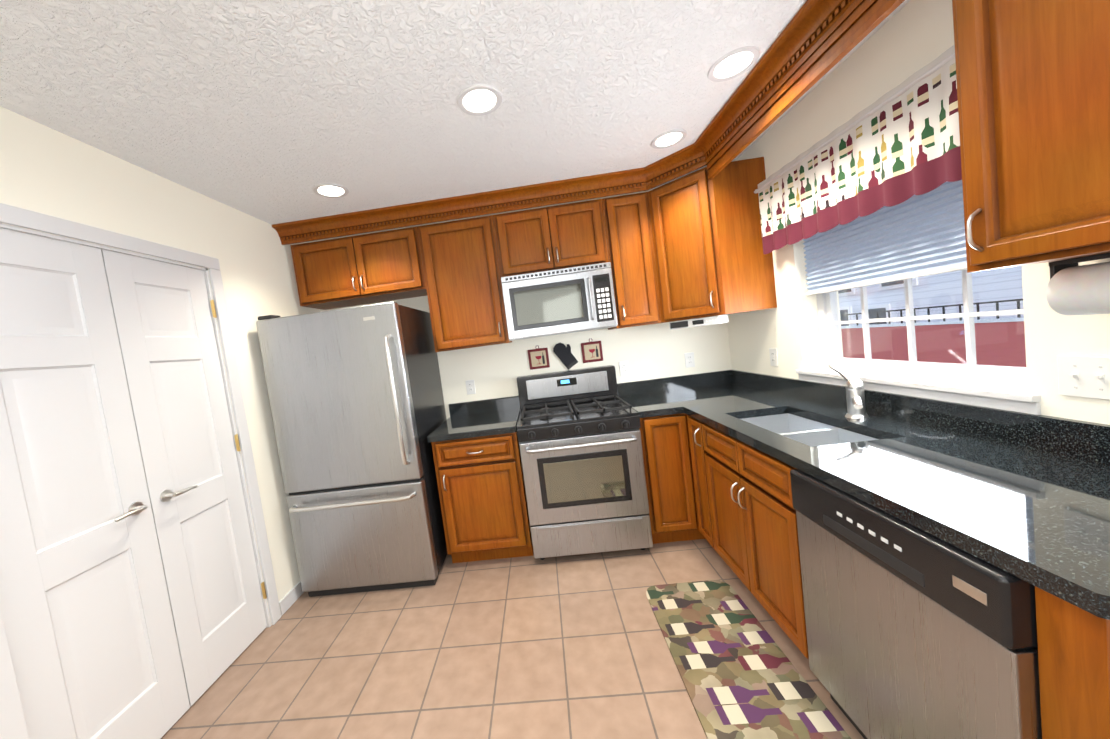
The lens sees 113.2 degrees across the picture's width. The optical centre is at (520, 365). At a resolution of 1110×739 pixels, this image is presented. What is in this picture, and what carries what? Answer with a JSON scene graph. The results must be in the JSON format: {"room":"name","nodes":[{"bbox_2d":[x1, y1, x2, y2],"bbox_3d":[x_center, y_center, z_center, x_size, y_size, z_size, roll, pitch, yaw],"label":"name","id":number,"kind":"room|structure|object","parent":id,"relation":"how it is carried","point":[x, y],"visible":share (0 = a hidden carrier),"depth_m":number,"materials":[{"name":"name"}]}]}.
{"room":"kitchen","nodes":[
{"label":"kitchen","id":0,"kind":"room"},
{"bbox_2d":[0,106,319,620],"bbox_3d":[-1.752,0.416,0.139,0.140,2.460,5.780,-7,3,3],"label":"wall","id":1,"kind":"structure","parent":0,"point":[45,170],"depth_m":1.96,"materials":[{"name":"white paint"}]},
{"bbox_2d":[0,228,189,738],"bbox_3d":[-1.601,0.537,1.337,0.093,2.025,0.459,-7,3,3],"label":"closet door","id":2,"kind":"structure","parent":1,"relation":"in","point":[84,597],"depth_m":1.33,"materials":[{"name":"white paint"}]},
{"bbox_2d":[0,203,280,738],"bbox_3d":[-1.640,0.493,1.568,0.126,2.110,1.080,-7,3,3],"label":"door frame","id":3,"kind":"structure","parent":1,"relation":"attached to","point":[14,724],"depth_m":1.84,"materials":[{"name":"white paint"}]},
{"bbox_2d":[101,249,266,705],"bbox_3d":[-1.579,0.506,1.804,0.093,2.025,0.471,-7,3,3],"label":"closet door","id":4,"kind":"structure","parent":1,"relation":"in","point":[168,344],"depth_m":1.75,"materials":[{"name":"white paint"}]},
{"bbox_2d":[279,581,303,615],"bbox_3d":[-1.410,1.423,2.630,0.012,0.085,0.915,-7,3,3],"label":"baseboard","id":5,"kind":"structure","parent":1,"relation":"attached to","point":[291,597],"depth_m":2.24,"materials":[{"name":"white paint"}]},
{"bbox_2d":[272,0,904,244],"bbox_3d":[-0.340,-0.969,1.194,2.890,0.204,2.739,-7,3,3],"label":"crown molding","id":6,"kind":"structure","parent":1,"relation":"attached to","point":[815,41],"depth_m":1.96,"materials":[{"name":"brown wood"}]},
{"bbox_2d":[0,0,909,224],"bbox_3d":[-0.212,-1.057,-0.031,3.700,0.080,6.180,-7,3,3],"label":"ceiling","id":7,"kind":"structure","parent":0,"point":[271,112],"depth_m":1.38,"materials":[{"name":"white paint"}]},
{"bbox_2d":[313,183,348,197],"bbox_3d":[-1.117,-1.026,2.151,0.192,0.006,0.192,-7,3,3],"label":"recessed light","id":8,"kind":"object","parent":7,"relation":"in","point":[329,190],"visible":1,"depth_m":2.14,"materials":[{"name":"white paint"}]},
{"bbox_2d":[457,84,501,115],"bbox_3d":[-0.172,-1.112,1.539,0.192,0.006,0.192,-7,3,3],"label":"recessed light","id":9,"kind":"object","parent":7,"relation":"in","point":[479,100],"visible":1,"depth_m":1.53,"materials":[{"name":"white paint"}]},
{"bbox_2d":[651,129,686,148],"bbox_3d":[0.836,-1.274,2.062,0.192,0.006,0.192,-7,3,3],"label":"recessed light","id":10,"kind":"object","parent":7,"relation":"in","point":[670,138],"visible":1,"depth_m":2.05,"materials":[{"name":"white paint"}]},
{"bbox_2d":[707,46,759,81],"bbox_3d":[0.885,-1.248,1.520,0.192,0.006,0.192,-7,3,3],"label":"recessed light","id":11,"kind":"object","parent":7,"relation":"in","point":[734,63],"visible":1,"depth_m":1.51,"materials":[{"name":"white paint"}]},
{"bbox_2d":[161,539,863,738],"bbox_3d":[0.113,1.448,0.118,3.700,0.060,6.180,-7,3,3],"label":"floor","id":12,"kind":"structure","parent":0,"point":[558,647],"depth_m":1.70,"materials":[{"name":"tile"}]},
{"bbox_2d":[256,302,447,596],"bbox_3d":[-1.040,0.519,2.562,0.860,1.788,0.836,-7,3,3],"label":"fridge","id":13,"kind":"object","parent":12,"relation":"on","point":[356,399],"visible":0.98,"depth_m":2.22,"materials":[{"name":"silver metal"}]},
{"bbox_2d":[431,432,532,562],"bbox_3d":[-0.235,0.872,2.659,0.555,0.869,0.672,-7,3,3],"label":"base cabinet","id":14,"kind":"object","parent":12,"relation":"on","point":[482,495],"visible":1,"depth_m":2.36,"materials":[{"name":"brown wood"}]},
{"bbox_2d":[427,396,520,442],"bbox_3d":[-0.304,0.372,2.641,0.576,0.140,0.647,-7,3,3],"label":"countertop","id":15,"kind":"structure","parent":14,"relation":"on","point":[495,416],"depth_m":2.65,"materials":[{"name":"black stone"}]},
{"bbox_2d":[517,365,652,559],"bbox_3d":[0.405,0.645,2.564,0.757,1.165,0.732,-7,3,3],"label":"range","id":16,"kind":"object","parent":12,"relation":"on","point":[580,442],"visible":1,"depth_m":2.28,"materials":[{"name":"silver metal"}]},
{"bbox_2d":[639,413,704,543],"bbox_3d":[0.992,0.716,2.606,0.370,0.869,0.640,-7,3,3],"label":"base cabinet","id":17,"kind":"object","parent":12,"relation":"on","point":[669,476],"visible":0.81,"depth_m":2.29,"materials":[{"name":"brown wood"}]},
{"bbox_2d":[617,379,678,417],"bbox_3d":[0.864,0.224,2.573,0.247,0.140,0.654,-7,3,3],"label":"countertop","id":18,"kind":"structure","parent":17,"relation":"on","point":[648,398],"depth_m":2.68,"materials":[{"name":"black stone"}]},
{"bbox_2d":[687,415,802,652],"bbox_3d":[1.360,0.717,1.791,0.630,0.868,0.992,-7,3,3],"label":"base cabinet","id":19,"kind":"object","parent":12,"relation":"on","point":[747,520],"depth_m":1.66,"materials":[{"name":"brown wood"}]},
{"bbox_2d":[651,370,1109,619],"bbox_3d":[1.275,0.222,1.711,0.664,0.140,2.334,-7,3,3],"label":"countertop","id":20,"kind":"structure","parent":19,"relation":"on","point":[1025,497],"depth_m":1.03,"materials":[{"name":"black stone"}]},
{"bbox_2d":[741,413,878,446],"bbox_3d":[1.267,0.399,1.655,0.370,0.198,0.670,-7,3,3],"label":"sink","id":21,"kind":"object","parent":20,"relation":"in","point":[809,432],"visible":0.08,"depth_m":1.66,"materials":[{"name":"silver metal"}]},
{"bbox_2d":[828,364,868,418],"bbox_3d":[1.445,0.118,1.600,0.141,0.234,0.237,-7,3,3],"label":"faucet","id":22,"kind":"object","parent":20,"relation":"on","point":[855,398],"visible":1,"depth_m":1.59,"materials":[{"name":"silver metal"}]},
{"bbox_2d":[646,580,850,738],"bbox_3d":[0.874,1.228,1.543,0.445,0.010,0.920,-7,3,3],"label":"mat","id":23,"kind":"object","parent":12,"relation":"on","point":[741,676],"visible":1,"depth_m":1.47,"materials":[{"name":"multicoloured fabric"}]},
{"bbox_2d":[790,469,1041,738],"bbox_3d":[1.279,0.777,0.997,0.599,0.865,0.600,-7,3,3],"label":"dishwasher","id":24,"kind":"object","parent":12,"relation":"on","point":[913,632],"visible":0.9,"depth_m":0.91,"materials":[{"name":"silver metal"}]},
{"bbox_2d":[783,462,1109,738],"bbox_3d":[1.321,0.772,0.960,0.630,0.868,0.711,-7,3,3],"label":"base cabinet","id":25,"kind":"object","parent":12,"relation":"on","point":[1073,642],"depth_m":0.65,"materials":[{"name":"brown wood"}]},
{"bbox_2d":[309,189,731,418],"bbox_3d":[0.090,0.007,2.984,3.700,2.460,0.120,-7,3,3],"label":"wall","id":26,"kind":"structure","parent":0,"point":[653,351],"depth_m":2.89,"materials":[{"name":"white paint"}]},
{"bbox_2d":[290,226,426,309],"bbox_3d":[-1.165,-0.715,2.754,0.940,0.440,0.362,-7,3,3],"label":"upper cabinet","id":27,"kind":"object","parent":26,"relation":"attached to","point":[376,267],"visible":1,"depth_m":2.61,"materials":[{"name":"brown wood"}]},
{"bbox_2d":[417,215,511,351],"bbox_3d":[-0.400,-0.580,2.726,0.540,0.900,0.362,-7,3,3],"label":"upper cabinet","id":28,"kind":"object","parent":26,"relation":"attached to","point":[461,266],"visible":0.98,"depth_m":2.58,"materials":[{"name":"brown wood"}]},
{"bbox_2d":[465,380,475,394],"bbox_3d":[-0.405,0.179,2.954,0.072,0.115,0.008,-7,3,3],"label":"electrical outlet","id":29,"kind":"object","parent":26,"relation":"attached to","point":[470,386],"visible":1,"depth_m":2.95,"materials":[{"name":"white plastic"}]},
{"bbox_2d":[528,345,549,369],"bbox_3d":[0.142,-0.065,2.909,0.160,0.189,0.015,-7,3,3],"label":"potholder","id":30,"kind":"object","parent":26,"relation":"hanging from","point":[538,358],"visible":1,"depth_m":2.90,"materials":[{"name":"red"}]},
{"bbox_2d":[493,199,608,276],"bbox_3d":[0.216,-0.890,2.677,0.760,0.440,0.362,-7,3,3],"label":"upper cabinet","id":31,"kind":"object","parent":26,"relation":"attached to","point":[569,235],"visible":1,"depth_m":2.53,"materials":[{"name":"brown wood"}]},
{"bbox_2d":[501,262,617,340],"bbox_3d":[0.272,-0.446,2.667,0.754,0.438,0.433,-7,3,3],"label":"microwave","id":32,"kind":"object","parent":31,"relation":"attached to","point":[561,301],"visible":1,"depth_m":2.50,"materials":[{"name":"silver metal"}]},
{"bbox_2d":[553,343,577,369],"bbox_3d":[0.359,-0.067,2.896,0.184,0.234,0.019,-7,3,3],"label":"oven mitt","id":33,"kind":"object","parent":26,"relation":"hanging from","point":[564,355],"visible":0.88,"depth_m":2.89,"materials":[{"name":"black fabric"}]},
{"bbox_2d":[581,338,602,362],"bbox_3d":[0.564,-0.119,2.885,0.160,0.189,0.015,-7,3,3],"label":"potholder","id":34,"kind":"object","parent":26,"relation":"hanging from","point":[591,351],"visible":1,"depth_m":2.88,"materials":[{"name":"red"}]},
{"bbox_2d":[619,360,628,375],"bbox_3d":[0.819,0.025,2.886,0.072,0.115,0.008,-7,3,3],"label":"electrical outlet","id":35,"kind":"object","parent":26,"relation":"attached to","point":[624,367],"visible":1,"depth_m":2.88,"materials":[{"name":"white plastic"}]},
{"bbox_2d":[602,192,660,329],"bbox_3d":[0.778,-0.730,2.661,0.312,0.900,0.362,-7,3,3],"label":"upper cabinet","id":36,"kind":"object","parent":26,"relation":"attached to","point":[629,238],"visible":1,"depth_m":2.52,"materials":[{"name":"brown wood"}]},
{"bbox_2d":[684,352,694,367],"bbox_3d":[1.324,-0.040,2.858,0.072,0.115,0.008,-7,3,3],"label":"electrical outlet","id":37,"kind":"object","parent":26,"relation":"attached to","point":[689,360],"visible":1,"depth_m":2.86,"materials":[{"name":"white plastic"}]},
{"bbox_2d":[648,157,776,323],"bbox_3d":[1.226,-0.779,2.517,0.599,0.900,0.599,-7,3,3],"label":"upper cabinet","id":38,"kind":"object","parent":26,"relation":"attached to","point":[711,259],"visible":0.98,"depth_m":2.24,"materials":[{"name":"brown wood"}]},
{"bbox_2d":[669,314,728,329],"bbox_3d":[1.199,-0.289,2.465,0.186,0.055,0.320,-10,5,-42],"label":"radio","id":39,"kind":"object","parent":38,"relation":"attached to","point":[705,321],"visible":1,"depth_m":2.38,"materials":[{"name":"white plastic"}]},
{"bbox_2d":[727,0,1109,424],"bbox_3d":[1.596,-0.008,-0.047,0.220,2.460,5.780,-7,3,3],"label":"wall","id":40,"kind":"structure","parent":0,"point":[908,39],"depth_m":1.51,"materials":[{"name":"white paint"}]},
{"bbox_2d":[769,348,777,366],"bbox_3d":[1.606,-0.049,2.317,0.008,0.115,0.072,-7,3,3],"label":"electrical outlet","id":41,"kind":"object","parent":40,"relation":"attached to","point":[773,357],"visible":1,"depth_m":2.31,"materials":[{"name":"white plastic"}]},
{"bbox_2d":[754,44,961,253],"bbox_3d":[1.424,-0.823,1.575,0.093,0.413,1.235,-7,3,3],"label":"valance curtain","id":42,"kind":"object","parent":40,"relation":"attached to","point":[899,144],"visible":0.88,"depth_m":1.44,"materials":[{"name":"fabric"}]},
{"bbox_2d":[803,180,966,295],"bbox_3d":[1.546,-0.662,1.552,0.040,0.616,0.944,-7,3,3],"label":"window blind","id":43,"kind":"object","parent":40,"relation":"attached to","point":[914,236],"visible":0.27,"depth_m":1.53,"materials":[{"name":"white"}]},
{"bbox_2d":[796,367,1040,414],"bbox_3d":[1.625,0.081,1.597,0.125,0.062,1.010,-7,3,3],"label":"window sill","id":44,"kind":"structure","parent":40,"relation":"attached to","point":[1016,398],"depth_m":1.36,"materials":[{"name":"white paint"}]},
{"bbox_2d":[816,266,1026,385],"bbox_3d":[1.603,-0.454,1.563,0.170,1.051,0.950,-7,3,3],"label":"window","id":45,"kind":"structure","parent":40,"relation":"in","point":[830,334],"depth_m":1.56,"materials":[{"name":"white paint"}]},
{"bbox_2d":[952,0,1109,272],"bbox_3d":[1.241,-0.661,0.358,0.362,0.882,1.180,-7,3,3],"label":"upper cabinet","id":46,"kind":"object","parent":40,"relation":"attached to","point":[1033,85],"visible":1,"depth_m":0.81,"materials":[{"name":"brown wood"}]},
{"bbox_2d":[1046,253,1109,314],"bbox_3d":[1.407,-0.190,0.797,0.124,0.144,0.318,-7,3,3],"label":"paper towel","id":47,"kind":"object","parent":46,"relation":"attached to","point":[1073,288],"visible":1,"depth_m":0.89,"materials":[{"name":"white paper"}]},
{"bbox_2d":[1057,355,1109,399],"bbox_3d":[1.538,0.034,0.992,0.017,0.115,0.118,-7,3,3],"label":"switch plate","id":48,"kind":"object","parent":40,"relation":"attached to","point":[1084,376],"visible":1,"depth_m":1.00,"materials":[{"name":"white plastic"}]},
{"label":"outside","id":49,"kind":"structure","parent":0,"visible":0},
{"bbox_2d":[838,266,1025,366],"bbox_3d":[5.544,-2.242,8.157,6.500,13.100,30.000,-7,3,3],"label":"window glass","id":50,"kind":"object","parent":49,"point":[1008,328],"depth_m":6.83,"materials":[{"name":"clear glass"}]}
]}

